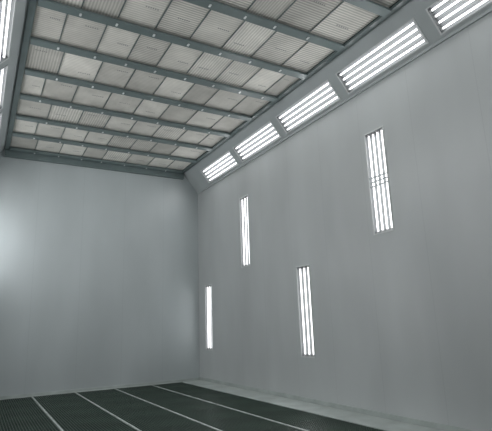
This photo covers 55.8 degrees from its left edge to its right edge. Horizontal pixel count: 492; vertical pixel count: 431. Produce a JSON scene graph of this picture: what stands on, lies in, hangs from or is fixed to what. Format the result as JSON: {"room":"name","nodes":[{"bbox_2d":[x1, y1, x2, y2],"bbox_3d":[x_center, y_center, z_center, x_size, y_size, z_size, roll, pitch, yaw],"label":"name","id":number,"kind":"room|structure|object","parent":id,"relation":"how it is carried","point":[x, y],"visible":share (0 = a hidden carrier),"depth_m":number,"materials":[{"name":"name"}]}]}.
{"room":"paint spray booth","nodes":[
{"label":"paint spray booth","id":0,"kind":"room"},
{"bbox_2d":[0,149,199,395],"bbox_3d":[-4.201,1.534,13.158,6.220,6.450,0.001,5,-15,-29],"label":"wall","id":1,"kind":"structure","parent":0,"point":[99,268],"depth_m":13.07,"materials":[{"name":"paint"}]},
{"bbox_2d":[4,149,183,179],"bbox_3d":[-4.276,-1.496,13.826,5.160,0.238,0.088,5,-15,-29],"label":"trim","id":2,"kind":"structure","parent":1,"relation":"attached to","point":[11,154],"depth_m":13.61,"materials":[{"name":"paint"}]},
{"bbox_2d":[0,378,198,398],"bbox_3d":[-4.086,4.631,12.424,6.219,0.058,0.029,5,-15,-29],"label":"baseboard","id":3,"kind":"structure","parent":1,"relation":"attached to","point":[189,379],"depth_m":12.43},
{"bbox_2d":[12,132,196,162],"bbox_3d":[-3.661,-1.833,12.783,4.940,0.099,0.170,5,-15,-29],"label":"ceiling beam","id":4,"kind":"structure","parent":0,"point":[15,134],"depth_m":12.58,"materials":[{"name":"metal"}]},
{"bbox_2d":[16,114,212,150],"bbox_3d":[-3.120,-2.068,11.855,4.940,0.099,0.170,5,-15,-29],"label":"ceiling beam","id":5,"kind":"structure","parent":0,"point":[18,116],"depth_m":11.64,"materials":[{"name":"metal"}]},
{"bbox_2d":[20,93,230,136],"bbox_3d":[-2.579,-2.303,10.927,4.940,0.099,0.170,5,-15,-29],"label":"ceiling beam","id":6,"kind":"structure","parent":0,"point":[33,98],"depth_m":10.70,"materials":[{"name":"metal"}]},
{"bbox_2d":[24,68,251,120],"bbox_3d":[-2.037,-2.537,9.998,4.940,0.099,0.170,5,-15,-29],"label":"ceiling beam","id":7,"kind":"structure","parent":0,"point":[31,72],"depth_m":9.76,"materials":[{"name":"metal"}]},
{"bbox_2d":[30,36,277,101],"bbox_3d":[-1.496,-2.772,9.070,4.940,0.099,0.170,5,-15,-29],"label":"ceiling beam","id":8,"kind":"structure","parent":0,"point":[34,41],"depth_m":8.81,"materials":[{"name":"metal"}]},
{"bbox_2d":[37,0,307,78],"bbox_3d":[-0.955,-3.006,8.141,4.940,0.099,0.170,5,-15,-29],"label":"ceiling beam","id":9,"kind":"structure","parent":0,"point":[49,4],"depth_m":7.87,"materials":[{"name":"metal"}]},
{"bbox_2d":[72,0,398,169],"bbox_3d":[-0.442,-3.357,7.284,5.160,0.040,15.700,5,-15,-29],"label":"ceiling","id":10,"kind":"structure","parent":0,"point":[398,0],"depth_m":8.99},
{"bbox_2d":[10,133,37,149],"bbox_3d":[-5.822,-1.965,12.209,0.610,0.045,1.080,5,-15,-29],"label":"panel","id":11,"kind":"object","parent":10,"relation":"attached to","point":[19,142],"visible":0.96,"depth_m":12.31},
{"bbox_2d":[13,117,37,134],"bbox_3d":[-5.333,-2.205,11.251,0.492,0.045,1.080,5,-15,-29],"label":"panel","id":12,"kind":"object","parent":10,"relation":"attached to","point":[21,126],"visible":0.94,"depth_m":11.33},
{"bbox_2d":[20,69,44,96],"bbox_3d":[-4.294,-2.678,9.370,0.394,0.045,1.080,5,-15,-29],"label":"panel","id":13,"kind":"object","parent":10,"relation":"attached to","point":[31,85],"visible":0.78,"depth_m":9.44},
{"bbox_2d":[16,95,50,118],"bbox_3d":[-4.722,-2.433,10.361,0.649,0.045,1.080,5,-15,-29],"label":"panel","id":14,"kind":"object","parent":10,"relation":"attached to","point":[25,107],"visible":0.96,"depth_m":10.44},
{"bbox_2d":[25,37,63,73],"bbox_3d":[-3.674,-2.905,8.485,0.571,0.045,1.080,5,-15,-29],"label":"panel","id":15,"kind":"object","parent":10,"relation":"attached to","point":[38,58],"visible":0.76,"depth_m":8.54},
{"bbox_2d":[31,0,65,42],"bbox_3d":[-3.189,-3.146,7.525,0.443,0.045,1.080,5,-15,-29],"label":"panel","id":16,"kind":"object","parent":10,"relation":"attached to","point":[48,24],"visible":0.73,"depth_m":7.57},
{"bbox_2d":[35,138,62,152],"bbox_3d":[-5.282,-1.914,12.510,0.610,0.045,1.080,5,-15,-29],"label":"panel","id":17,"kind":"object","parent":10,"relation":"attached to","point":[47,146],"visible":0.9,"depth_m":12.61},
{"bbox_2d":[35,123,64,138],"bbox_3d":[-4.846,-2.159,11.523,0.610,0.045,1.080,5,-15,-29],"label":"panel","id":18,"kind":"object","parent":10,"relation":"attached to","point":[46,130],"visible":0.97,"depth_m":11.61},
{"bbox_2d":[41,74,76,101],"bbox_3d":[-3.850,-2.636,9.618,0.610,0.045,1.080,5,-15,-29],"label":"panel","id":19,"kind":"object","parent":10,"relation":"attached to","point":[56,90],"visible":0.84,"depth_m":9.69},
{"bbox_2d":[48,102,82,123],"bbox_3d":[-4.139,-2.378,10.687,0.669,0.045,1.080,5,-15,-29],"label":"panel","id":20,"kind":"object","parent":10,"relation":"attached to","point":[57,113],"visible":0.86,"depth_m":10.77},
{"bbox_2d":[60,144,86,155],"bbox_3d":[-4.743,-1.863,12.812,0.610,0.045,1.080,5,-15,-29],"label":"panel","id":21,"kind":"object","parent":10,"relation":"attached to","point":[66,149],"visible":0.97,"depth_m":12.92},
{"bbox_2d":[61,128,87,141],"bbox_3d":[-4.332,-2.110,11.810,0.551,0.045,1.080,5,-15,-29],"label":"panel","id":22,"kind":"object","parent":10,"relation":"attached to","point":[69,133],"visible":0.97,"depth_m":11.90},
{"bbox_2d":[58,51,101,81],"bbox_3d":[-3.126,-2.853,8.791,0.669,0.045,1.080,5,-15,-29],"label":"panel","id":23,"kind":"object","parent":10,"relation":"attached to","point":[73,66],"visible":0.81,"depth_m":8.85,"materials":[{"name":"fabric"}]},
{"bbox_2d":[59,8,105,51],"bbox_3d":[-2.724,-3.101,7.785,0.610,0.045,1.080,5,-15,-29],"label":"panel","id":24,"kind":"object","parent":10,"relation":"attached to","point":[77,32],"visible":0.67,"depth_m":7.83,"materials":[{"name":"fabric"}]},
{"bbox_2d":[72,86,110,107],"bbox_3d":[-3.285,-2.583,9.934,0.669,0.045,1.080,5,-15,-29],"label":"panel","id":25,"kind":"object","parent":10,"relation":"attached to","point":[86,96],"visible":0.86,"depth_m":10.00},
{"bbox_2d":[78,108,109,128],"bbox_3d":[-3.574,-2.324,11.003,0.610,0.045,1.080,5,-15,-29],"label":"panel","id":26,"kind":"object","parent":10,"relation":"attached to","point":[91,119],"visible":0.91,"depth_m":11.08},
{"bbox_2d":[83,145,107,158],"bbox_3d":[-4.230,-1.814,13.098,0.551,0.045,1.080,5,-15,-29],"label":"panel","id":27,"kind":"object","parent":10,"relation":"attached to","point":[90,152],"visible":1,"depth_m":13.20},
{"bbox_2d":[84,128,112,145],"bbox_3d":[-3.819,-2.061,12.097,0.610,0.045,1.080,5,-15,-29],"label":"panel","id":28,"kind":"object","parent":10,"relation":"attached to","point":[92,137],"visible":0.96,"depth_m":12.18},
{"bbox_2d":[81,0,124,18],"bbox_3d":[-2.061,-3.324,6.925,0.551,0.045,1.080,5,-15,-29],"label":"panel","id":29,"kind":"object","parent":10,"relation":"attached to","point":[110,8],"visible":0.96,"depth_m":7.20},
{"bbox_2d":[93,59,134,88],"bbox_3d":[-2.561,-2.800,9.108,0.610,0.045,1.080,5,-15,-29],"label":"panel","id":30,"kind":"object","parent":10,"relation":"attached to","point":[109,74],"visible":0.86,"depth_m":9.16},
{"bbox_2d":[102,151,130,161],"bbox_3d":[-3.691,-1.763,13.400,0.669,0.045,1.080,5,-15,-29],"label":"panel","id":31,"kind":"object","parent":10,"relation":"attached to","point":[110,155],"visible":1,"depth_m":13.50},
{"bbox_2d":[96,18,139,59],"bbox_3d":[-2.211,-3.053,8.072,0.551,0.045,1.080,5,-15,-29],"label":"panel","id":32,"kind":"object","parent":10,"relation":"attached to","point":[115,42],"visible":0.63,"depth_m":8.12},
{"bbox_2d":[103,113,135,132],"bbox_3d":[-3.034,-2.273,11.305,0.610,0.045,1.080,5,-15,-29],"label":"panel","id":33,"kind":"object","parent":10,"relation":"attached to","point":[115,123],"visible":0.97,"depth_m":11.38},
{"bbox_2d":[107,136,136,148],"bbox_3d":[-3.280,-2.010,12.399,0.610,0.045,1.080,5,-15,-29],"label":"panel","id":34,"kind":"object","parent":10,"relation":"attached to","point":[116,141],"visible":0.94,"depth_m":12.49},
{"bbox_2d":[103,88,142,113],"bbox_3d":[-2.693,-2.526,10.265,0.669,0.045,1.080,5,-15,-29],"label":"panel","id":35,"kind":"object","parent":10,"relation":"attached to","point":[116,102],"visible":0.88,"depth_m":10.33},
{"bbox_2d":[126,154,153,164],"bbox_3d":[-3.099,-1.707,13.731,0.669,0.045,1.080,5,-15,-29],"label":"panel","id":36,"kind":"object","parent":10,"relation":"attached to","point":[135,159],"visible":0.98,"depth_m":13.83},
{"bbox_2d":[130,139,156,151],"bbox_3d":[-2.767,-1.961,12.685,0.551,0.045,1.080,5,-15,-29],"label":"panel","id":37,"kind":"object","parent":10,"relation":"attached to","point":[139,145],"visible":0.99,"depth_m":12.77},
{"bbox_2d":[118,0,170,28],"bbox_3d":[-1.548,-3.276,7.212,0.610,0.045,1.080,5,-15,-29],"label":"panel","id":38,"kind":"object","parent":10,"relation":"attached to","point":[145,13],"visible":0.86,"depth_m":7.35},
{"bbox_2d":[124,66,164,94],"bbox_3d":[-2.021,-2.749,9.409,0.610,0.045,1.080,5,-15,-29],"label":"panel","id":39,"kind":"object","parent":10,"relation":"attached to","point":[141,81],"visible":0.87,"depth_m":9.46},
{"bbox_2d":[128,121,160,136],"bbox_3d":[-2.495,-2.222,11.606,0.610,0.045,1.080,5,-15,-29],"label":"panel","id":40,"kind":"object","parent":10,"relation":"attached to","point":[140,128],"visible":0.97,"depth_m":11.69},
{"bbox_2d":[127,29,170,66],"bbox_3d":[-1.724,-3.006,8.345,0.551,0.045,1.080,5,-15,-29],"label":"panel","id":41,"kind":"object","parent":10,"relation":"attached to","point":[147,50],"visible":0.76,"depth_m":8.39,"materials":[{"name":"fabric"}]},
{"bbox_2d":[133,94,168,118],"bbox_3d":[-2.128,-2.473,10.581,0.610,0.045,1.080,5,-15,-29],"label":"panel","id":42,"kind":"object","parent":10,"relation":"attached to","point":[151,109],"visible":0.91,"depth_m":10.65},
{"bbox_2d":[150,143,177,154],"bbox_3d":[-2.253,-1.913,12.972,0.610,0.045,1.080,5,-15,-29],"label":"panel","id":43,"kind":"object","parent":10,"relation":"attached to","point":[160,148],"visible":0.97,"depth_m":13.07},
{"bbox_2d":[151,123,185,140],"bbox_3d":[-1.929,-2.168,11.922,0.669,0.045,1.080,5,-15,-29],"label":"panel","id":44,"kind":"object","parent":10,"relation":"attached to","point":[165,132],"visible":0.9,"depth_m":12.00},
{"bbox_2d":[153,77,193,100],"bbox_3d":[-1.482,-2.697,9.711,0.610,0.045,1.080,5,-15,-29],"label":"panel","id":45,"kind":"object","parent":10,"relation":"attached to","point":[171,88],"visible":0.79,"depth_m":9.77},
{"bbox_2d":[158,100,196,123],"bbox_3d":[-1.562,-2.419,10.897,0.669,0.045,1.080,5,-15,-29],"label":"panel","id":46,"kind":"object","parent":10,"relation":"attached to","point":[176,114],"visible":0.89,"depth_m":10.96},
{"bbox_2d":[156,39,202,73],"bbox_3d":[-1.210,-2.958,8.631,0.610,0.045,1.080,5,-15,-29],"label":"panel","id":47,"kind":"object","parent":10,"relation":"attached to","point":[177,58],"visible":0.74,"depth_m":8.68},
{"bbox_2d":[155,0,209,38],"bbox_3d":[-1.008,-3.224,7.513,0.610,0.045,1.080,5,-15,-29],"label":"panel","id":48,"kind":"object","parent":10,"relation":"attached to","point":[181,19],"visible":0.75,"depth_m":7.55,"materials":[{"name":"fabric"}]},
{"bbox_2d":[170,146,205,158],"bbox_3d":[-1.609,-1.851,13.332,0.846,0.045,1.080,5,-15,-29],"label":"panel","id":49,"kind":"object","parent":10,"relation":"attached to","point":[184,152],"visible":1,"depth_m":13.42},
{"bbox_2d":[177,130,207,144],"bbox_3d":[-1.364,-2.114,12.239,0.610,0.045,1.080,5,-15,-29],"label":"panel","id":50,"kind":"object","parent":10,"relation":"attached to","point":[192,137],"visible":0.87,"depth_m":12.32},
{"bbox_2d":[180,83,218,105],"bbox_3d":[-0.969,-2.649,9.998,0.551,0.045,1.080,5,-15,-29],"label":"panel","id":51,"kind":"object","parent":10,"relation":"attached to","point":[198,94],"visible":0.78,"depth_m":10.06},
{"bbox_2d":[185,111,222,128],"bbox_3d":[-0.971,-2.363,11.227,0.669,0.045,1.080,5,-15,-29],"label":"panel","id":52,"kind":"object","parent":10,"relation":"attached to","point":[200,119],"visible":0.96,"depth_m":11.30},
{"bbox_2d":[186,48,232,80],"bbox_3d":[-0.671,-2.906,8.933,0.610,0.045,1.080,5,-15,-29],"label":"panel","id":53,"kind":"object","parent":10,"relation":"attached to","point":[208,66],"visible":0.78,"depth_m":8.98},
{"bbox_2d":[197,134,223,146],"bbox_3d":[-0.894,-2.070,12.501,0.453,0.045,1.080,5,-15,-29],"label":"panel","id":54,"kind":"object","parent":10,"relation":"attached to","point":[211,140],"visible":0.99,"depth_m":12.58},
{"bbox_2d":[189,10,243,47],"bbox_3d":[-0.469,-3.173,7.815,0.610,0.045,1.080,5,-15,-29],"label":"panel","id":55,"kind":"object","parent":10,"relation":"attached to","point":[216,28],"visible":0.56,"depth_m":7.85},
{"bbox_2d":[203,90,245,110],"bbox_3d":[-0.429,-2.598,10.299,0.669,0.045,1.080,5,-15,-29],"label":"panel","id":56,"kind":"object","parent":10,"relation":"attached to","point":[222,100],"visible":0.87,"depth_m":10.36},
{"bbox_2d":[209,111,244,132],"bbox_3d":[-0.414,-2.310,11.539,0.590,0.045,1.080,5,-15,-29],"label":"panel","id":57,"kind":"object","parent":10,"relation":"attached to","point":[226,124],"visible":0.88,"depth_m":11.61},
{"bbox_2d":[214,0,253,10],"bbox_3d":[-0.015,-3.416,6.838,0.610,0.045,1.080,5,-15,-29],"label":"panel","id":58,"kind":"object","parent":10,"relation":"attached to","point":[243,5],"visible":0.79,"depth_m":7.23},
{"bbox_2d":[214,61,260,87],"bbox_3d":[-0.132,-2.855,9.234,0.610,0.045,1.080,5,-15,-29],"label":"panel","id":59,"kind":"object","parent":10,"relation":"attached to","point":[237,73],"visible":0.76,"depth_m":9.28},
{"bbox_2d":[221,21,275,56],"bbox_3d":[0.070,-3.122,8.116,0.610,0.045,1.080,5,-15,-29],"label":"panel","id":60,"kind":"object","parent":10,"relation":"attached to","point":[249,37],"visible":0.59,"depth_m":8.15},
{"bbox_2d":[230,96,269,115],"bbox_3d":[0.127,-2.545,10.610,0.590,0.045,1.080,5,-15,-29],"label":"panel","id":61,"kind":"object","parent":10,"relation":"attached to","point":[248,106],"visible":0.79,"depth_m":10.67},
{"bbox_2d":[240,65,284,92],"bbox_3d":[0.382,-2.807,9.521,0.551,0.045,1.080,5,-15,-29],"label":"panel","id":62,"kind":"object","parent":10,"relation":"attached to","point":[264,79],"visible":0.76,"depth_m":9.57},
{"bbox_2d":[246,0,294,20],"bbox_3d":[0.498,-3.367,7.125,0.551,0.045,1.080,5,-15,-29],"label":"panel","id":63,"kind":"object","parent":10,"relation":"attached to","point":[268,9],"visible":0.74,"depth_m":7.36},
{"bbox_2d":[250,31,307,65],"bbox_3d":[0.636,-3.068,8.432,0.669,0.045,1.080,5,-15,-29],"label":"panel","id":64,"kind":"object","parent":10,"relation":"attached to","point":[280,46],"visible":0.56,"depth_m":8.47,"materials":[{"name":"fabric"}]},
{"bbox_2d":[263,75,298,96],"bbox_3d":[0.777,-2.769,9.742,0.344,0.045,1.080,5,-15,-29],"label":"panel","id":65,"kind":"object","parent":10,"relation":"attached to","point":[286,81],"visible":0.74,"depth_m":9.79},
{"bbox_2d":[281,42,334,72],"bbox_3d":[1.201,-3.015,8.748,0.610,0.045,1.080,5,-15,-29],"label":"panel","id":66,"kind":"object","parent":10,"relation":"attached to","point":[310,55],"visible":0.6,"depth_m":8.79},
{"bbox_2d":[275,0,341,31],"bbox_3d":[1.038,-3.316,7.426,0.669,0.045,1.080,5,-15,-29],"label":"panel","id":67,"kind":"object","parent":10,"relation":"attached to","point":[303,15],"visible":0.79,"depth_m":7.52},
{"bbox_2d":[308,1,378,43],"bbox_3d":[1.673,-3.256,7.781,0.767,0.045,1.080,5,-15,-29],"label":"panel","id":68,"kind":"object","parent":10,"relation":"attached to","point":[344,22],"visible":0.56,"depth_m":7.80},
{"bbox_2d":[183,0,344,51],"bbox_3d":[-0.413,-3.241,7.213,4.940,0.099,0.170,5,-15,-29],"label":"ceiling beam","id":69,"kind":"structure","parent":0,"point":[213,5],"depth_m":7.60,"materials":[{"name":"metal"}]},
{"bbox_2d":[198,12,491,430],"bbox_3d":[2.378,0.433,7.971,0.001,5.800,15.700,5,-15,-29],"label":"wall","id":70,"kind":"structure","parent":0,"point":[402,317],"depth_m":8.10,"materials":[{"name":"paint"}]},
{"bbox_2d":[205,284,212,350],"bbox_3d":[-1.062,3.004,13.764,0.095,1.894,0.474,5,-15,-29],"label":"light fixture","id":71,"kind":"object","parent":70,"relation":"attached to","point":[208,291],"visible":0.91,"depth_m":13.84,"materials":[{"name":"paint"}]},
{"bbox_2d":[201,151,237,182],"bbox_3d":[-0.785,-1.401,13.580,0.356,0.412,1.894,5,-15,-29],"label":"light fixture","id":72,"kind":"object","parent":70,"relation":"attached to","point":[226,162],"visible":0.98,"depth_m":13.60,"materials":[{"name":"paint"}]},
{"bbox_2d":[239,194,250,267],"bbox_3d":[0.002,0.408,12.303,0.095,1.894,0.474,5,-15,-29],"label":"light fixture","id":73,"kind":"object","parent":70,"relation":"attached to","point":[243,201],"visible":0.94,"depth_m":12.37,"materials":[{"name":"paint"}]},
{"bbox_2d":[233,121,280,161],"bbox_3d":[0.258,-1.853,11.791,0.356,0.412,1.894,5,-15,-29],"label":"light fixture","id":74,"kind":"object","parent":70,"relation":"attached to","point":[267,134],"visible":1,"depth_m":11.78,"materials":[{"name":"paint"}]},
{"bbox_2d":[296,264,314,357],"bbox_3d":[1.276,1.990,9.755,0.095,1.894,0.474,5,-15,-29],"label":"light fixture","id":75,"kind":"object","parent":70,"relation":"attached to","point":[306,329],"visible":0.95,"depth_m":9.81,"materials":[{"name":"paint"}]},
{"bbox_2d":[276,79,340,133],"bbox_3d":[1.301,-2.305,10.002,0.356,0.412,1.894,5,-15,-29],"label":"light fixture","id":76,"kind":"object","parent":70,"relation":"attached to","point":[323,96],"visible":0.97,"depth_m":9.96,"materials":[{"name":"paint"}]},
{"bbox_2d":[199,377,474,430],"bbox_3d":[2.468,3.202,7.306,0.029,0.078,15.670,5,-15,-29],"label":"baseboard","id":77,"kind":"structure","parent":70,"relation":"attached to","point":[443,427],"depth_m":8.24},
{"bbox_2d":[184,0,491,194],"bbox_3d":[2.042,-2.728,8.574,0.520,0.650,15.700,5,-15,-29],"label":"trim","id":78,"kind":"structure","parent":70,"relation":"attached to","point":[413,8],"depth_m":9.06,"materials":[{"name":"paint"}]},
{"bbox_2d":[364,125,393,234],"bbox_3d":[2.373,-0.620,8.234,0.095,1.894,0.474,5,-15,-29],"label":"light fixture","id":79,"kind":"object","parent":70,"relation":"attached to","point":[376,160],"visible":0.97,"depth_m":8.27,"materials":[{"name":"paint"}]},
{"bbox_2d":[336,17,428,94],"bbox_3d":[2.344,-2.757,8.212,0.356,0.412,1.894,5,-15,-29],"label":"light fixture","id":80,"kind":"object","parent":70,"relation":"attached to","point":[409,38],"visible":0.98,"depth_m":8.14,"materials":[{"name":"paint"}]},
{"bbox_2d":[425,0,491,34],"bbox_3d":[3.387,-3.209,6.423,0.356,0.412,1.894,5,-15,-29],"label":"light fixture","id":81,"kind":"object","parent":70,"relation":"attached to","point":[445,15],"visible":1,"depth_m":7.00,"materials":[{"name":"paint"}]},
{"bbox_2d":[342,0,391,16],"bbox_3d":[0.128,-3.476,6.284,4.940,0.099,0.170,5,-15,-29],"label":"ceiling beam","id":82,"kind":"structure","parent":0,"point":[368,5],"depth_m":7.29,"materials":[{"name":"metal"}]},
{"bbox_3d":[-0.227,3.068,5.787,6.220,0.060,15.700,5,-15,-29],"label":"floor","id":83,"kind":"structure","parent":0,"visible":0},
{"bbox_2d":[0,397,35,405],"bbox_3d":[-5.517,4.387,10.894,0.969,0.038,1.102,5,-15,-29],"label":"floor grating","id":84,"kind":"structure","parent":83,"relation":"on","point":[26,400],"depth_m":10.91,"materials":[{"name":"metal"}]},
{"bbox_2d":[0,403,40,413],"bbox_3d":[-4.971,4.150,9.957,0.969,0.038,1.102,5,-15,-29],"label":"floor grating","id":85,"kind":"structure","parent":83,"relation":"on","point":[30,406],"depth_m":9.97,"materials":[{"name":"metal"}]},
{"bbox_2d":[0,409,47,422],"bbox_3d":[-4.425,3.913,9.020,0.969,0.038,1.102,5,-15,-29],"label":"floor grating","id":86,"kind":"structure","parent":83,"relation":"on","point":[33,414],"depth_m":9.03,"materials":[{"name":"metal"}]},
{"bbox_2d":[0,417,56,430],"bbox_3d":[-3.879,3.676,8.083,0.969,0.038,1.102,5,-15,-29],"label":"floor grating","id":87,"kind":"structure","parent":83,"relation":"on","point":[42,423],"depth_m":8.12,"materials":[{"name":"metal"}]},
{"bbox_2d":[34,393,81,401],"bbox_3d":[-4.626,4.471,11.392,0.979,0.038,1.102,5,-15,-29],"label":"floor grating","id":88,"kind":"structure","parent":83,"relation":"on","point":[67,395],"depth_m":11.37,"materials":[{"name":"metal"}]},
{"bbox_2d":[38,398,91,408],"bbox_3d":[-4.080,4.235,10.455,0.979,0.038,1.102,5,-15,-29],"label":"floor grating","id":89,"kind":"structure","parent":83,"relation":"on","point":[78,401],"depth_m":10.44,"materials":[{"name":"metal"}]},
{"bbox_2d":[45,404,103,416],"bbox_3d":[-3.533,3.998,9.518,0.979,0.038,1.102,5,-15,-29],"label":"floor grating","id":90,"kind":"structure","parent":83,"relation":"on","point":[87,408],"depth_m":9.49,"materials":[{"name":"metal"}]},
{"bbox_2d":[52,411,117,426],"bbox_3d":[-2.987,3.761,8.581,0.979,0.038,1.102,5,-15,-29],"label":"floor grating","id":91,"kind":"structure","parent":83,"relation":"on","point":[101,416],"depth_m":8.54,"materials":[{"name":"metal"}]},
{"bbox_2d":[61,420,136,430],"bbox_3d":[-2.441,3.524,7.645,0.979,0.038,1.102,5,-15,-29],"label":"floor grating","id":92,"kind":"structure","parent":83,"relation":"on","point":[114,425],"depth_m":7.78,"materials":[{"name":"metal"}]},
{"bbox_2d":[76,389,123,397],"bbox_3d":[-3.734,4.556,11.890,0.969,0.038,1.102,5,-15,-29],"label":"floor grating","id":93,"kind":"structure","parent":83,"relation":"on","point":[109,391],"depth_m":11.88,"materials":[{"name":"metal"}]},
{"bbox_2d":[86,393,137,402],"bbox_3d":[-3.188,4.319,10.954,0.969,0.038,1.102,5,-15,-29],"label":"floor grating","id":94,"kind":"structure","parent":83,"relation":"on","point":[117,397],"depth_m":10.94,"materials":[{"name":"metal"}]},
{"bbox_2d":[95,399,152,409],"bbox_3d":[-2.642,4.082,10.017,0.969,0.038,1.102,5,-15,-29],"label":"floor grating","id":95,"kind":"structure","parent":83,"relation":"on","point":[114,405],"depth_m":9.99,"materials":[{"name":"metal"}]},
{"bbox_2d":[107,405,171,418],"bbox_3d":[-2.095,3.846,9.080,0.969,0.038,1.102,5,-15,-29],"label":"floor grating","id":96,"kind":"structure","parent":83,"relation":"on","point":[141,411],"depth_m":9.05,"materials":[{"name":"metal"}]},
{"bbox_2d":[117,385,161,392],"bbox_3d":[-2.842,4.641,12.389,0.979,0.038,1.102,5,-15,-29],"label":"floor grating","id":97,"kind":"structure","parent":83,"relation":"on","point":[140,388],"depth_m":12.37,"materials":[{"name":"metal"}]},
{"bbox_2d":[128,389,177,397],"bbox_3d":[-2.296,4.404,11.452,0.979,0.038,1.102,5,-15,-29],"label":"floor grating","id":98,"kind":"structure","parent":83,"relation":"on","point":[145,394],"depth_m":11.42,"materials":[{"name":"metal"}]},
{"bbox_2d":[122,413,194,429],"bbox_3d":[-1.549,3.609,8.143,0.969,0.038,1.102,5,-15,-29],"label":"floor grating","id":99,"kind":"structure","parent":83,"relation":"on","point":[167,419],"depth_m":8.11,"materials":[{"name":"metal"}]},
{"bbox_2d":[141,394,197,404],"bbox_3d":[-1.750,4.167,10.515,0.979,0.038,1.102,5,-15,-29],"label":"floor grating","id":100,"kind":"structure","parent":83,"relation":"on","point":[157,400],"depth_m":10.49,"materials":[{"name":"metal"}]},
{"bbox_2d":[141,422,216,430],"bbox_3d":[-1.003,3.372,7.206,0.969,0.038,1.102,5,-15,-29],"label":"floor grating","id":101,"kind":"structure","parent":83,"relation":"on","point":[194,426],"depth_m":7.47,"materials":[{"name":"metal"}]},
{"bbox_2d":[158,400,219,411],"bbox_3d":[-1.204,3.930,9.578,0.979,0.038,1.102,5,-15,-29],"label":"floor grating","id":102,"kind":"structure","parent":83,"relation":"on","point":[192,404],"depth_m":9.55,"materials":[{"name":"metal"}]},
{"bbox_2d":[168,386,211,393],"bbox_3d":[-1.448,4.484,11.926,0.870,0.038,1.102,5,-15,-29],"label":"floor grating","id":103,"kind":"structure","parent":83,"relation":"on","point":[183,390],"depth_m":11.89,"materials":[{"name":"metal"}]},
{"bbox_2d":[185,390,232,398],"bbox_3d":[-0.901,4.248,10.989,0.870,0.038,1.102,5,-15,-29],"label":"floor grating","id":104,"kind":"structure","parent":83,"relation":"on","point":[204,394],"depth_m":10.96,"materials":[{"name":"metal"}]},
{"bbox_2d":[176,406,247,421],"bbox_3d":[-0.658,3.694,8.641,0.979,0.038,1.102,5,-15,-29],"label":"floor grating","id":105,"kind":"structure","parent":83,"relation":"on","point":[220,412],"depth_m":8.61,"materials":[{"name":"metal"}]},
{"bbox_2d":[151,385,307,430],"bbox_3d":[1.171,3.135,6.525,0.036,0.048,15.600,5,-15,-29],"label":"rail","id":106,"kind":"object","parent":83,"relation":"on","point":[151,385],"visible":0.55,"depth_m":8.66,"materials":[{"name":"metal"}]},
{"bbox_2d":[202,395,257,405],"bbox_3d":[-0.355,4.011,10.053,0.870,0.038,1.102,5,-15,-29],"label":"floor grating","id":107,"kind":"structure","parent":83,"relation":"on","point":[226,400],"depth_m":10.03,"materials":[{"name":"metal"}]},
{"bbox_2d":[200,414,281,430],"bbox_3d":[-0.111,3.457,7.705,0.979,0.038,1.102,5,-15,-29],"label":"floor grating","id":108,"kind":"structure","parent":83,"relation":"on","point":[243,422],"depth_m":7.68,"materials":[{"name":"metal"}]},
{"bbox_2d":[226,401,289,413],"bbox_3d":[0.191,3.774,9.116,0.870,0.038,1.102,5,-15,-29],"label":"floor grating","id":109,"kind":"structure","parent":83,"relation":"on","point":[252,407],"depth_m":9.08,"materials":[{"name":"metal"}]},
{"bbox_2d":[247,425,302,430],"bbox_3d":[0.435,3.220,6.768,0.979,0.038,1.102,5,-15,-29],"label":"floor grating","id":110,"kind":"structure","parent":83,"relation":"on","point":[278,427],"depth_m":7.19,"materials":[{"name":"metal"}]},
{"bbox_2d":[254,408,326,423],"bbox_3d":[0.737,3.538,8.179,0.870,0.038,1.102,5,-15,-29],"label":"floor grating","id":111,"kind":"structure","parent":83,"relation":"on","point":[286,416],"depth_m":8.14,"materials":[{"name":"metal"}]},
{"bbox_2d":[181,380,442,430],"bbox_3d":[2.203,3.244,7.159,0.630,0.052,15.700,5,-15,-29],"label":"trim","id":112,"kind":"structure","parent":83,"relation":"on","point":[374,422],"depth_m":8.51,"materials":[{"name":"metal"}]},
{"bbox_2d":[288,417,373,430],"bbox_3d":[1.283,3.301,7.242,0.870,0.038,1.102,5,-15,-29],"label":"floor grating","id":113,"kind":"structure","parent":83,"relation":"on","point":[322,424],"depth_m":7.29,"materials":[{"name":"metal"}]},
{"label":"wall","id":114,"kind":"structure","parent":0,"visible":0},
{"bbox_2d":[5,0,36,149],"bbox_3d":[-2.618,-3.473,5.992,0.100,0.050,15.610,5,-15,-29],"label":"trim","id":115,"kind":"structure","parent":114,"relation":"attached to","point":[32,3],"depth_m":8.59,"materials":[{"name":"paint"}]},
{"bbox_2d":[10,146,182,173],"bbox_3d":[-4.202,-1.599,13.712,4.940,0.099,0.170,5,-15,-29],"label":"ceiling beam","id":116,"kind":"structure","parent":114,"relation":"attached to","point":[16,149],"depth_m":13.52,"materials":[{"name":"metal"}]},
{"bbox_2d":[182,0,409,172],"bbox_3d":[1.784,-3.055,8.453,0.100,0.050,15.610,5,-15,-29],"label":"trim","id":117,"kind":"structure","parent":114,"relation":"attached to","point":[400,3],"depth_m":9.19,"materials":[{"name":"paint"}]},
{"label":"wall","id":118,"kind":"structure","parent":0,"visible":0},
{"bbox_2d":[0,65,7,109],"bbox_3d":[-4.840,-2.339,8.942,0.362,0.408,1.894,5,-15,-29],"label":"light fixture","id":119,"kind":"object","parent":118,"relation":"attached to","point":[3,72],"visible":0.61,"depth_m":8.87,"materials":[{"name":"paint"}]},
{"bbox_2d":[0,0,16,63],"bbox_3d":[-3.797,-2.791,7.152,0.362,0.408,1.894,5,-15,-29],"label":"light fixture","id":120,"kind":"object","parent":118,"relation":"attached to","point":[7,7],"visible":1,"depth_m":7.17,"materials":[{"name":"paint"}]},
{"bbox_2d":[0,0,28,151],"bbox_3d":[-2.908,-3.198,5.807,0.540,0.650,15.700,5,-15,-29],"label":"trim","id":121,"kind":"structure","parent":118,"relation":"attached to","point":[21,10],"depth_m":8.40,"materials":[{"name":"paint"}]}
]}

